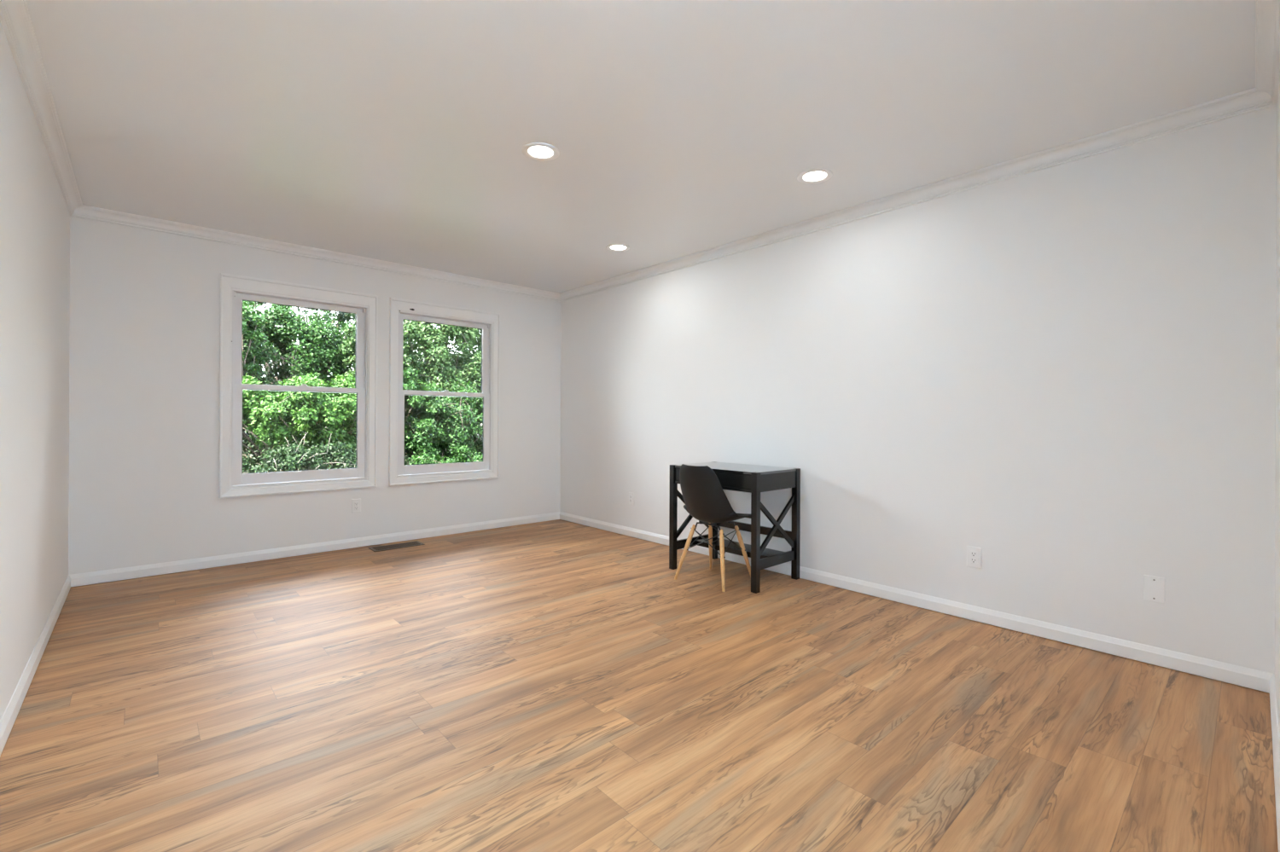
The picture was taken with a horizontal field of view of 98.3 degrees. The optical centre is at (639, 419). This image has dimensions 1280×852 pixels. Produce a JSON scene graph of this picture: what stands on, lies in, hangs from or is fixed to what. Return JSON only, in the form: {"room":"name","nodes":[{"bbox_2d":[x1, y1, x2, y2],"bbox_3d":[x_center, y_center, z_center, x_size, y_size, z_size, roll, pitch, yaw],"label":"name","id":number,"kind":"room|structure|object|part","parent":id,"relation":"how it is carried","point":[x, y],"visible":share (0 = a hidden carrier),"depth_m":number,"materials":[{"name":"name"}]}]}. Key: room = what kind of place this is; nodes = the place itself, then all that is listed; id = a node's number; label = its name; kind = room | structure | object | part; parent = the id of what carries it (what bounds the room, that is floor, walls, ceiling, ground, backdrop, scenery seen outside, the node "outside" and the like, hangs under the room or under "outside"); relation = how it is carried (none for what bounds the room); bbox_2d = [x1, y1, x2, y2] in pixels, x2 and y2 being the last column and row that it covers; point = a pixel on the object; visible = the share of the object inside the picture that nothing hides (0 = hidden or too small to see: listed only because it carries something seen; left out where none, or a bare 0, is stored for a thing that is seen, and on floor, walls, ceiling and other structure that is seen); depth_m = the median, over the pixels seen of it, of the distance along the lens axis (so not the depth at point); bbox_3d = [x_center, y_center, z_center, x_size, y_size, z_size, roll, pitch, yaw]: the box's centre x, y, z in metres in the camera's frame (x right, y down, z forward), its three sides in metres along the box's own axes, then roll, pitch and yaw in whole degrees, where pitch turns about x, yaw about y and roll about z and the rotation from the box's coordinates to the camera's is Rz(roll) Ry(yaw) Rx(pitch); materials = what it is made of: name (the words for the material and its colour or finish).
{"room":"home office","nodes":[
{"label":"home office","id":0,"kind":"room"},
{"bbox_2d":[0,21,69,721],"bbox_3d":[-1.369,-0.136,0.917,0.120,2.440,6.909,0,0,-42],"label":"wall","id":1,"kind":"structure","parent":0,"point":[35,216],"depth_m":2.26,"materials":[{"name":"paint"}]},
{"bbox_2d":[0,575,70,756],"bbox_3d":[-1.928,1.038,1.631,0.013,0.076,5.109,0,0,-42],"label":"baseboard","id":2,"kind":"structure","parent":1,"relation":"attached to","point":[8,720],"depth_m":2.24,"materials":[{"name":"paint"}]},
{"bbox_2d":[0,0,82,215],"bbox_3d":[-1.899,-1.322,1.647,0.060,0.072,5.109,0,0,-42],"label":"crown molding","id":3,"kind":"structure","parent":1,"relation":"attached to","point":[15,20],"depth_m":2.22,"materials":[{"name":"paint"}]},
{"bbox_2d":[68,215,561,587],"bbox_3d":[-2.304,0.160,4.832,3.969,3.040,0.160,0,0,-42],"label":"wall","id":4,"kind":"structure","parent":0,"point":[145,304],"depth_m":3.95,"materials":[{"name":"paint"}]},
{"bbox_2d":[219,273,377,498],"bbox_3d":[-2.711,-0.244,4.444,1.074,1.639,0.191,0,0,-42],"label":"window","id":5,"kind":"structure","parent":4,"relation":"in","point":[234,288],"depth_m":4.33,"materials":[{"name":"paint"}]},
{"bbox_3d":[-2.713,-0.585,4.449,0.926,0.725,0.030,0,0,-42],"label":"sash","id":6,"kind":"part","parent":5,"relation":"part of","materials":[{"name":"plastic"}]},
{"bbox_3d":[-2.675,0.499,4.400,0.930,0.014,0.024,0,0,-42],"label":"sill","id":7,"kind":"part","parent":5,"relation":"part of","materials":[{"name":"paint"}]},
{"bbox_3d":[-2.692,0.114,4.420,0.926,0.756,0.030,0,0,-42],"label":"sash","id":8,"kind":"part","parent":5,"relation":"part of","materials":[{"name":"plastic"}]},
{"bbox_2d":[69,512,559,587],"bbox_3d":[-2.251,1.037,4.768,3.729,0.076,0.013,0,0,-42],"label":"baseboard","id":9,"kind":"structure","parent":4,"relation":"attached to","point":[99,577],"depth_m":4.30,"materials":[{"name":"paint"}]},
{"bbox_2d":[70,204,560,301],"bbox_3d":[-2.223,-1.324,4.750,3.729,0.072,0.060,0,0,-42],"label":"crown molding","id":10,"kind":"structure","parent":4,"relation":"attached to","point":[84,212],"depth_m":4.29,"materials":[{"name":"paint"}]},
{"bbox_2d":[351,499,360,512],"bbox_3d":[-2.383,0.727,4.650,0.070,0.114,0.010,0,0,-42],"label":"power outlet","id":11,"kind":"object","parent":4,"relation":"attached to","point":[356,503],"visible":1,"depth_m":4.64,"materials":[{"name":"plastic"}]},
{"bbox_2d":[354,501,358,510],"bbox_3d":[-2.381,0.727,4.648,0.034,0.068,0.004,0,0,-42],"label":"receptacle","id":12,"kind":"object","parent":11,"relation":"attached to","point":[356,503],"depth_m":4.65,"materials":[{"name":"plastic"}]},
{"bbox_2d":[388,297,500,486],"bbox_3d":[-1.846,-0.239,5.222,1.039,1.639,0.191,0,0,-42],"label":"window","id":13,"kind":"structure","parent":4,"relation":"in","point":[400,310],"depth_m":5.16,"materials":[{"name":"paint"}]},
{"bbox_3d":[-1.848,-0.581,5.227,0.891,0.725,0.030,0,0,-42],"label":"sash","id":14,"kind":"part","parent":13,"relation":"part of","materials":[{"name":"plastic"}]},
{"bbox_3d":[-1.827,0.118,5.199,0.891,0.756,0.030,0,0,-42],"label":"sash","id":15,"kind":"part","parent":13,"relation":"part of","materials":[{"name":"plastic"}]},
{"bbox_3d":[-1.810,0.504,5.179,0.895,0.014,0.024,0,0,-42],"label":"sill","id":16,"kind":"part","parent":13,"relation":"part of","materials":[{"name":"paint"}]},
{"bbox_2d":[0,519,1278,851],"bbox_3d":[0.008,1.151,2.257,3.969,0.120,7.049,0,0,-42],"label":"floor","id":17,"kind":"structure","parent":0,"point":[551,686],"depth_m":1.99,"materials":[{"name":"wood"}]},
{"bbox_2d":[368,541,424,552],"bbox_3d":[-2.064,1.078,4.702,0.406,0.006,0.173,0,0,-42],"label":"floor vent","id":18,"kind":"object","parent":17,"relation":"in","point":[384,548],"visible":1,"depth_m":4.69,"materials":[{"name":"brown metal"}]},
{"bbox_2d":[373,541,419,550],"bbox_3d":[-2.064,1.077,4.702,0.360,0.004,0.127,0,0,-42],"label":"grille","id":19,"kind":"object","parent":18,"relation":"attached to","point":[410,544],"depth_m":4.69,"materials":[{"name":"brown metal"}]},
{"bbox_2d":[674,464,750,592],"bbox_3d":[0.516,0.698,3.781,0.454,0.798,0.498,0,0,42],"label":"shell chair","id":20,"kind":"object","parent":17,"relation":"on","point":[705,499],"visible":0.95,"depth_m":3.63,"materials":[{"name":"black plastic"}]},
{"bbox_3d":[0.309,0.910,3.790,0.157,0.372,0.030,0,0,-20],"label":"leg","id":21,"kind":"part","parent":20,"relation":"part of","materials":[{"name":"brown wood"}]},
{"bbox_3d":[0.426,0.823,3.717,0.272,0.145,0.006,0,0,34],"label":"cross rod","id":22,"kind":"part","parent":20,"relation":"part of","materials":[{"name":"black metal"}]},
{"bbox_3d":[0.450,0.823,3.698,0.278,0.145,0.060,0,0,42],"label":"cross rod","id":23,"kind":"part","parent":20,"relation":"part of","materials":[{"name":"black metal"}]},
{"bbox_3d":[0.509,0.911,3.986,0.030,0.371,0.131,0,0,13],"label":"leg","id":24,"kind":"part","parent":20,"relation":"part of","materials":[{"name":"brown wood"}]},
{"bbox_3d":[0.534,0.911,3.580,0.030,0.372,0.159,0,0,1],"label":"leg","id":25,"kind":"part","parent":20,"relation":"part of","materials":[{"name":"brown wood"}]},
{"bbox_3d":[0.599,0.824,3.686,0.006,0.145,0.241,0,0,33],"label":"cross rod","id":26,"kind":"part","parent":20,"relation":"part of","materials":[{"name":"black metal"}]},
{"bbox_3d":[0.712,0.912,3.785,0.131,0.371,0.030,0,0,0],"label":"leg","id":27,"kind":"part","parent":20,"relation":"part of","materials":[{"name":"brown wood"}]},
{"bbox_2d":[669,461,800,593],"bbox_3d":[0.658,0.715,3.926,0.500,0.759,0.772,0,0,-42],"label":"writing desk","id":28,"kind":"object","parent":17,"relation":"on","point":[754,480],"visible":0.86,"depth_m":3.75,"materials":[{"name":"black paint"}]},
{"bbox_3d":[0.243,0.713,4.044,0.042,0.759,0.042,0,0,-42],"label":"leg","id":29,"kind":"part","parent":28,"relation":"part of","materials":[{"name":"black paint"}]},
{"bbox_3d":[0.490,0.456,3.774,0.024,0.020,0.692,0,0,-42],"label":"rail","id":30,"kind":"part","parent":28,"relation":"part of","materials":[{"name":"black paint"}]},
{"bbox_3d":[0.639,0.400,3.907,0.416,0.090,0.682,0,0,-42],"label":"drawer","id":31,"kind":"part","parent":28,"relation":"part of","materials":[{"name":"black paint"}]},
{"bbox_3d":[0.584,0.715,4.351,0.042,0.759,0.042,0,0,-42],"label":"leg","id":32,"kind":"part","parent":28,"relation":"part of","materials":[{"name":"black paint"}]},
{"bbox_2d":[692,536,784,558],"bbox_3d":[0.708,0.927,3.972,0.197,0.036,0.712,0,0,-42],"label":"shelf","id":33,"kind":"object","parent":28,"relation":"attached to","point":[732,549],"depth_m":3.92,"materials":[{"name":"black paint"}]},
{"bbox_3d":[0.732,0.716,3.502,0.042,0.759,0.042,0,0,-42],"label":"leg","id":34,"kind":"part","parent":28,"relation":"part of","materials":[{"name":"black paint"}]},
{"bbox_3d":[1.072,0.717,3.808,0.042,0.759,0.042,0,0,-42],"label":"leg","id":35,"kind":"part","parent":28,"relation":"part of","materials":[{"name":"black paint"}]},
{"bbox_2d":[25,0,1255,293],"bbox_3d":[0.014,-1.409,2.264,3.969,0.120,7.069,0,0,-42],"label":"ceiling","id":36,"kind":"structure","parent":0,"point":[390,130],"depth_m":2.36,"materials":[{"name":"paint"}]},
{"bbox_2d":[521,142,559,161],"bbox_3d":[-0.501,-1.348,2.792,0.188,0.006,0.188,0,0,-42],"label":"recessed light","id":37,"kind":"object","parent":36,"relation":"in","point":[536,151],"visible":1,"depth_m":2.79,"materials":[{"name":"paint"}]},
{"bbox_2d":[605,244,629,251],"bbox_3d":[-0.171,-1.347,4.339,0.188,0.006,0.188,0,0,-42],"label":"recessed light","id":38,"kind":"object","parent":36,"relation":"in","point":[615,247],"visible":1,"depth_m":4.34,"materials":[{"name":"paint"}]},
{"bbox_2d":[797,168,832,184],"bbox_3d":[0.965,-1.341,3.054,0.188,0.006,0.188,0,0,-42],"label":"recessed light","id":39,"kind":"object","parent":36,"relation":"in","point":[818,175],"visible":1,"depth_m":3.05,"materials":[{"name":"paint"}]},
{"bbox_2d":[559,104,1277,693],"bbox_3d":[0.890,-0.124,4.161,0.120,2.440,5.109,0,0,-42],"label":"wall","id":40,"kind":"structure","parent":0,"point":[1065,374],"depth_m":2.92,"materials":[{"name":"paint"}]},
{"bbox_2d":[628,492,634,505],"bbox_3d":[-0.082,0.737,5.139,0.010,0.114,0.070,0,0,-42],"label":"power outlet","id":41,"kind":"object","parent":40,"relation":"attached to","point":[631,495],"visible":1,"depth_m":5.13,"materials":[{"name":"plastic"}]},
{"bbox_2d":[559,512,1273,692],"bbox_3d":[0.835,1.053,4.117,0.013,0.076,5.109,0,0,-42],"label":"baseboard","id":42,"kind":"structure","parent":40,"relation":"attached to","point":[1232,674],"depth_m":2.85,"materials":[{"name":"paint"}]},
{"bbox_2d":[559,87,1275,302],"bbox_3d":[0.829,-1.308,4.101,0.060,0.072,5.109,0,0,-42],"label":"crown molding","id":43,"kind":"structure","parent":40,"relation":"attached to","point":[1252,100],"depth_m":2.95,"materials":[{"name":"paint"}]},
{"bbox_2d":[966,546,981,569],"bbox_3d":[1.823,0.753,3.022,0.010,0.114,0.070,0,0,-42],"label":"power outlet","id":44,"kind":"object","parent":40,"relation":"attached to","point":[974,554],"visible":1,"depth_m":3.02,"materials":[{"name":"plastic"}]},
{"bbox_2d":[970,550,977,564],"bbox_3d":[1.821,0.753,3.020,0.004,0.068,0.034,0,0,-42],"label":"receptacle","id":45,"kind":"object","parent":44,"relation":"attached to","point":[973,553],"depth_m":3.02,"materials":[{"name":"plastic"}]},
{"bbox_2d":[1143,575,1164,604],"bbox_3d":[2.308,0.762,2.484,0.009,0.114,0.070,0,0,-42],"label":"wall plate","id":46,"kind":"object","parent":40,"relation":"attached to","point":[1154,587],"visible":1,"depth_m":2.48,"materials":[{"name":"plastic"}]},
{"bbox_2d":[1274,75,1279,739],"bbox_3d":[1.249,-0.122,0.974,3.849,2.440,0.110,0,0,-42],"label":"wall","id":47,"kind":"structure","parent":0,"point":[1277,356],"depth_m":2.02,"materials":[{"name":"paint"}]},
{"bbox_2d":[1255,0,1279,104],"bbox_3d":[1.154,-1.307,0.997,3.729,0.072,0.060,0,0,-42],"label":"crown molding","id":48,"kind":"structure","parent":47,"relation":"attached to","point":[1267,12],"depth_m":1.94,"materials":[{"name":"paint"}]},
{"bbox_2d":[1269,674,1279,851],"bbox_3d":[1.709,1.057,1.477,2.245,0.076,0.013,0,0,-42],"label":"baseboard","id":49,"kind":"structure","parent":47,"relation":"attached to","point":[1275,730],"depth_m":1.74,"materials":[{"name":"paint"}]},
{"label":"outside","id":50,"kind":"structure","parent":0,"visible":0},
{"bbox_2d":[242,422,482,472],"bbox_3d":[-20.328,0.723,25.576,54.000,1.114,54.787,0,0,-42],"label":"ground","id":51,"kind":"structure","parent":50,"point":[481,424],"depth_m":8.35,"materials":[{"name":"green plant"}]},
{"bbox_2d":[242,306,268,423],"bbox_3d":[-4.542,-0.177,6.259,0.597,2.251,0.594,0,0,-4],"label":"shrub","id":52,"kind":"object","parent":51,"relation":"on","point":[253,322],"visible":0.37,"depth_m":6.28,"materials":[{"name":"green plant"}]},
{"bbox_2d":[242,331,305,439],"bbox_3d":[-6.985,-0.747,8.796,4.484,2.258,1.666,0,0,-40],"label":"shrub","id":53,"kind":"object","parent":51,"relation":"on","point":[247,433],"visible":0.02,"depth_m":9.13,"materials":[{"name":"green plant"}]},
{"bbox_2d":[242,369,329,470],"bbox_3d":[-5.364,-0.068,7.822,2.473,1.583,0.950,0,0,-42],"label":"shrub","id":54,"kind":"object","parent":51,"relation":"on","point":[248,444],"visible":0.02,"depth_m":7.62,"materials":[{"name":"green plant"}]},
{"bbox_2d":[242,300,355,461],"bbox_3d":[-4.652,-0.382,7.075,2.814,2.408,1.195,0,0,-45],"label":"tree","id":55,"kind":"object","parent":51,"relation":"on","point":[322,352],"visible":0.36,"depth_m":7.03,"materials":[{"name":"green plant"}]},
{"bbox_2d":[244,301,355,427],"bbox_3d":[-5.327,-0.862,8.679,1.094,2.747,2.020,0,0,34],"label":"tree","id":56,"kind":"object","parent":51,"relation":"on","point":[342,317],"visible":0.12,"depth_m":8.78,"materials":[{"name":"green plant"}]},
{"bbox_2d":[242,372,411,471],"bbox_3d":[-3.810,0.205,6.446,2.193,1.520,1.016,0,0,-42],"label":"shrub","id":57,"kind":"object","parent":51,"relation":"on","point":[339,413],"visible":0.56,"depth_m":6.17,"materials":[{"name":"green plant"}]},
{"bbox_2d":[242,431,413,473],"bbox_3d":[-3.495,0.617,6.037,2.110,0.976,0.869,0,0,-42],"label":"shrub","id":58,"kind":"object","parent":51,"relation":"on","point":[293,457],"visible":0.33,"depth_m":5.83,"materials":[{"name":"green plant"}]},
{"bbox_2d":[337,314,408,381],"bbox_3d":[-3.501,-0.339,7.298,0.770,2.478,0.851,0,0,44],"label":"shrub","id":59,"kind":"object","parent":51,"relation":"on","point":[351,330],"visible":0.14,"depth_m":7.14,"materials":[{"name":"green plant"}]},
{"bbox_2d":[275,321,477,407],"bbox_3d":[-4.444,-0.808,10.760,4.544,2.365,1.694,0,0,-42],"label":"tree","id":60,"kind":"object","parent":51,"relation":"on","point":[354,322],"visible":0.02,"depth_m":10.98,"materials":[{"name":"green plant"}]},
{"bbox_2d":[353,366,442,465],"bbox_3d":[-3.094,0.128,7.094,1.102,1.663,0.832,0,0,-45],"label":"shrub","id":61,"kind":"object","parent":51,"relation":"on","point":[410,386],"visible":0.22,"depth_m":7.06,"materials":[{"name":"green plant"}]},
{"bbox_2d":[340,349,482,457],"bbox_3d":[-3.486,-0.325,9.435,3.153,2.001,1.106,0,0,-40],"label":"shrub","id":62,"kind":"object","parent":51,"relation":"on","point":[421,349],"visible":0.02,"depth_m":9.46,"materials":[{"name":"green plant"}]},
{"bbox_2d":[348,320,481,457],"bbox_3d":[-2.881,-0.540,8.131,2.686,2.822,1.322,0,0,-39],"label":"tree","id":63,"kind":"object","parent":51,"relation":"on","point":[433,340],"visible":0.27,"depth_m":7.74,"materials":[{"name":"green plant"}]},
{"bbox_2d":[404,379,482,463],"bbox_3d":[-2.428,0.243,7.505,1.007,1.560,1.999,0,0,42],"label":"shrub","id":64,"kind":"object","parent":51,"relation":"on","point":[462,414],"visible":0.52,"depth_m":7.17,"materials":[{"name":"green plant"}]},
{"bbox_2d":[406,445,482,465],"bbox_3d":[-2.266,0.718,6.925,1.631,0.793,0.663,0,0,-42],"label":"shrub","id":65,"kind":"object","parent":51,"relation":"on","point":[421,459],"visible":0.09,"depth_m":6.86,"materials":[{"name":"green plant"}]}
]}

